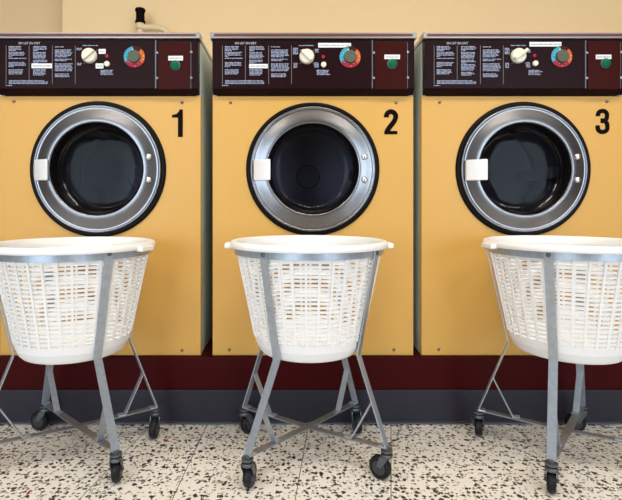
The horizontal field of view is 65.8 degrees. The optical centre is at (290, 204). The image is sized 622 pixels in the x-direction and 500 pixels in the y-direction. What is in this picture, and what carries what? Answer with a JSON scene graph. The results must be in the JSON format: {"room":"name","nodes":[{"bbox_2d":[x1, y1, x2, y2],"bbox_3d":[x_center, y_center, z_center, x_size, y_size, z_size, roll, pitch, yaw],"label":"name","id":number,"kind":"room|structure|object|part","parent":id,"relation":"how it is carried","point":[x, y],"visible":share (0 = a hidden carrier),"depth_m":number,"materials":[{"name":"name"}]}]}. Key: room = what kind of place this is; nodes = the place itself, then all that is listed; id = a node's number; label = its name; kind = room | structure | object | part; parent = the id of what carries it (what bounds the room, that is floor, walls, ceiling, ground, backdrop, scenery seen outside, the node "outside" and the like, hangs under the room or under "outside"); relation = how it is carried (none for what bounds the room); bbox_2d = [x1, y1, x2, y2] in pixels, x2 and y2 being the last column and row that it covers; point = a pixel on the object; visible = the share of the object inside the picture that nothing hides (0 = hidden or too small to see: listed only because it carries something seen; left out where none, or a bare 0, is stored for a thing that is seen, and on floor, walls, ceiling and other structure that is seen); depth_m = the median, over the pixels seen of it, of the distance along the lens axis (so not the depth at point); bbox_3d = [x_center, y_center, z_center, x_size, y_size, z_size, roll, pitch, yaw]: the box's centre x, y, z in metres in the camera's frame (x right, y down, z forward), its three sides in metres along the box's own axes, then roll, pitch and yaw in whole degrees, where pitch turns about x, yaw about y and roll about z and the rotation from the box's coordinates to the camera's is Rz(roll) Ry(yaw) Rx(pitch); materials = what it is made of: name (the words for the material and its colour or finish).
{"room":"laundry","nodes":[
{"label":"laundry","id":0,"kind":"room"},
{"bbox_2d":[0,424,621,499],"bbox_3d":[0.100,0.721,0.075,8.000,0.001,6.150,0,0,0],"label":"floor","id":1,"kind":"structure","parent":0,"point":[185,461],"depth_m":1.33,"materials":[{"name":"stone"}]},
{"bbox_2d":[0,236,161,482],"bbox_3d":[-0.627,0.412,1.368,0.489,0.617,0.446,0,0,0],"label":"cart","id":2,"kind":"object","parent":1,"relation":"on","point":[56,342],"visible":1,"depth_m":1.25,"materials":[{"name":"white plastic"}]},
{"bbox_3d":[-0.782,0.373,1.265,0.086,0.519,0.056,0,0,-36],"label":"leg","id":3,"kind":"part","parent":2,"relation":"part of","materials":[{"name":"metal"}]},
{"bbox_3d":[-0.758,0.373,1.504,0.089,0.519,0.029,0,0,43],"label":"leg","id":4,"kind":"part","parent":2,"relation":"part of","materials":[{"name":"metal"}]},
{"bbox_2d":[0,236,155,364],"bbox_3d":[-0.618,0.259,1.368,0.472,0.310,0.446,0,0,0],"label":"basket","id":5,"kind":"object","parent":2,"relation":"on","point":[56,342],"depth_m":1.23,"materials":[{"name":"white plastic"}]},
{"bbox_3d":[-0.479,0.373,1.248,0.064,0.519,0.040,0,0,41],"label":"leg","id":6,"kind":"part","parent":2,"relation":"part of","materials":[{"name":"metal"}]},
{"bbox_3d":[-0.457,0.373,1.481,0.089,0.519,0.024,0,0,-35],"label":"leg","id":7,"kind":"part","parent":2,"relation":"part of","materials":[{"name":"metal"}]},
{"bbox_2d":[224,235,393,487],"bbox_3d":[0.050,0.409,1.366,0.470,0.622,0.446,0,0,0],"label":"cart","id":8,"kind":"object","parent":1,"relation":"on","point":[309,338],"visible":1,"depth_m":1.24,"materials":[{"name":"white plastic"}]},
{"bbox_3d":[-0.113,0.373,1.478,0.095,0.519,0.028,0,0,40],"label":"leg","id":9,"kind":"part","parent":8,"relation":"part of","materials":[{"name":"metal"}]},
{"bbox_3d":[-0.074,0.373,1.226,0.069,0.519,0.068,0,0,32],"label":"leg","id":10,"kind":"part","parent":8,"relation":"part of","materials":[{"name":"metal"}]},
{"bbox_2d":[224,235,393,362],"bbox_3d":[0.050,0.254,1.366,0.473,0.310,0.446,0,0,0],"label":"basket","id":11,"kind":"object","parent":8,"relation":"on","point":[309,338],"depth_m":1.22,"materials":[{"name":"white plastic"}]},
{"bbox_3d":[0.173,0.373,1.516,0.035,0.519,0.087,0,0,45],"label":"leg","id":12,"kind":"part","parent":8,"relation":"part of","materials":[{"name":"metal"}]},
{"bbox_3d":[0.211,0.373,1.263,0.080,0.519,0.048,0,0,31],"label":"leg","id":13,"kind":"part","parent":8,"relation":"part of","materials":[{"name":"metal"}]},
{"bbox_2d":[0,390,621,423],"bbox_3d":[0.100,0.665,1.579,7.992,0.112,0.010,0,0,0],"label":"baseboard","id":14,"kind":"structure","parent":1,"relation":"on","point":[177,406],"depth_m":1.58,"materials":[{"name":"rubber"}]},
{"bbox_2d":[473,235,621,493],"bbox_3d":[0.786,0.409,1.352,0.484,0.622,0.446,0,0,0],"label":"cart","id":15,"kind":"object","parent":1,"relation":"on","point":[576,340],"visible":1,"depth_m":1.23,"materials":[{"name":"white plastic"}]},
{"bbox_3d":[0.607,0.373,1.445,0.065,0.519,0.108,0,0,0],"label":"leg","id":16,"kind":"part","parent":15,"relation":"part of","materials":[{"name":"metal"}]},
{"bbox_3d":[0.660,0.373,1.214,0.027,0.519,0.064,0,0,38],"label":"leg","id":17,"kind":"part","parent":15,"relation":"part of","materials":[{"name":"metal"}]},
{"bbox_2d":[481,235,621,364],"bbox_3d":[0.779,0.254,1.352,0.473,0.310,0.446,0,0,0],"label":"basket","id":18,"kind":"object","parent":15,"relation":"on","point":[553,338],"depth_m":1.23,"materials":[{"name":"white plastic"}]},
{"bbox_3d":[0.901,0.373,1.496,0.026,0.519,0.076,0,0,41],"label":"leg","id":19,"kind":"part","parent":15,"relation":"part of","materials":[{"name":"metal"}]},
{"bbox_2d":[0,0,621,95],"bbox_3d":[0.100,-0.654,2.850,8.000,2.750,0.600,0,0,0],"label":"wall","id":20,"kind":"structure","parent":0,"point":[204,17],"depth_m":2.55,"materials":[{"name":"beige paint"}]},
{"bbox_2d":[135,7,169,31],"bbox_3d":[-0.704,-0.254,2.470,0.195,1.515,0.052,0,0,0],"label":"pipe","id":21,"kind":"object","parent":20,"relation":"attached to","point":[140,26],"visible":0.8,"depth_m":2.45,"materials":[{"name":"beige plastic"}]},
{"bbox_2d":[0,335,621,389],"bbox_3d":[0.100,0.612,2.067,7.996,0.218,0.963,0,0,0],"label":"plinth","id":22,"kind":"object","parent":20,"relation":"attached to","point":[205,371],"depth_m":1.58,"materials":[{"name":"red paint"}]},
{"bbox_2d":[0,32,212,354],"bbox_3d":[-0.636,-0.032,1.943,0.675,1.067,0.804,0,0,0],"label":"washing machine","id":23,"kind":"object","parent":22,"relation":"on","point":[102,133],"visible":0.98,"depth_m":1.60,"materials":[{"name":"yellow metal"}]},
{"bbox_3d":[-0.809,-0.114,1.568,0.070,0.067,0.026,0,0,29],"label":"handle","id":24,"kind":"part","parent":23,"relation":"part of","materials":[{"name":"white plastic"}]},
{"bbox_3d":[-0.659,-0.488,1.563,0.049,0.049,0.022,0,0,0],"label":"knob","id":25,"kind":"part","parent":23,"relation":"part of","materials":[{"name":"beige plastic"}]},
{"bbox_3d":[-0.642,-0.119,1.595,0.425,0.425,0.030,0,0,0],"label":"door","id":26,"kind":"part","parent":23,"relation":"part of","materials":[{"name":"metal"}]},
{"bbox_3d":[-0.636,-0.455,1.597,0.663,0.177,0.045,0,0,0],"label":"control panel","id":27,"kind":"part","parent":23,"relation":"part of","materials":[{"name":"black metal"}]},
{"bbox_3d":[-0.383,-0.458,1.574,0.107,0.157,0.004,0,0,0],"label":"coin plate","id":28,"kind":"part","parent":23,"relation":"part of","materials":[{"name":"red metal"}]},
{"bbox_2d":[210,32,416,354],"bbox_3d":[0.073,-0.032,1.943,0.675,1.067,0.804,0,0,0],"label":"washing machine","id":29,"kind":"object","parent":22,"relation":"on","point":[313,131],"visible":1,"depth_m":1.60,"materials":[{"name":"yellow metal"}]},
{"bbox_3d":[-0.091,-0.114,1.568,0.069,0.067,0.026,0,0,29],"label":"handle","id":30,"kind":"part","parent":29,"relation":"part of","materials":[{"name":"white plastic"}]},
{"bbox_3d":[0.052,-0.486,1.563,0.049,0.049,0.022,0,0,0],"label":"knob","id":31,"kind":"part","parent":29,"relation":"part of","materials":[{"name":"beige plastic"}]},
{"bbox_3d":[0.072,-0.119,1.595,0.416,0.416,0.030,0,0,0],"label":"door","id":32,"kind":"part","parent":29,"relation":"part of","materials":[{"name":"metal"}]},
{"bbox_3d":[0.073,-0.455,1.597,0.663,0.177,0.045,0,0,0],"label":"control panel","id":33,"kind":"part","parent":29,"relation":"part of","materials":[{"name":"black metal"}]},
{"bbox_3d":[0.327,-0.458,1.574,0.107,0.157,0.004,0,0,0],"label":"coin plate","id":34,"kind":"part","parent":29,"relation":"part of","materials":[{"name":"red metal"}]},
{"bbox_2d":[413,32,621,354],"bbox_3d":[0.770,-0.032,1.943,0.675,1.067,0.804,0,0,0],"label":"washing machine","id":35,"kind":"object","parent":22,"relation":"on","point":[515,133],"visible":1,"depth_m":1.60,"materials":[{"name":"yellow metal"}]},
{"bbox_3d":[0.607,-0.114,1.568,0.070,0.067,0.026,0,0,29],"label":"handle","id":36,"kind":"part","parent":35,"relation":"part of","materials":[{"name":"white plastic"}]},
{"bbox_3d":[0.745,-0.488,1.563,0.051,0.049,0.022,0,0,0],"label":"knob","id":37,"kind":"part","parent":35,"relation":"part of","materials":[{"name":"beige plastic"}]},
{"bbox_3d":[0.770,-0.455,1.597,0.663,0.177,0.045,0,0,0],"label":"control panel","id":38,"kind":"part","parent":35,"relation":"part of","materials":[{"name":"black metal"}]},
{"bbox_3d":[0.772,-0.119,1.595,0.421,0.421,0.030,0,0,0],"label":"door","id":39,"kind":"part","parent":35,"relation":"part of","materials":[{"name":"metal"}]},
{"bbox_3d":[1.026,-0.458,1.574,0.107,0.157,0.004,0,0,0],"label":"coin plate","id":40,"kind":"part","parent":35,"relation":"part of","materials":[{"name":"red metal"}]}
]}

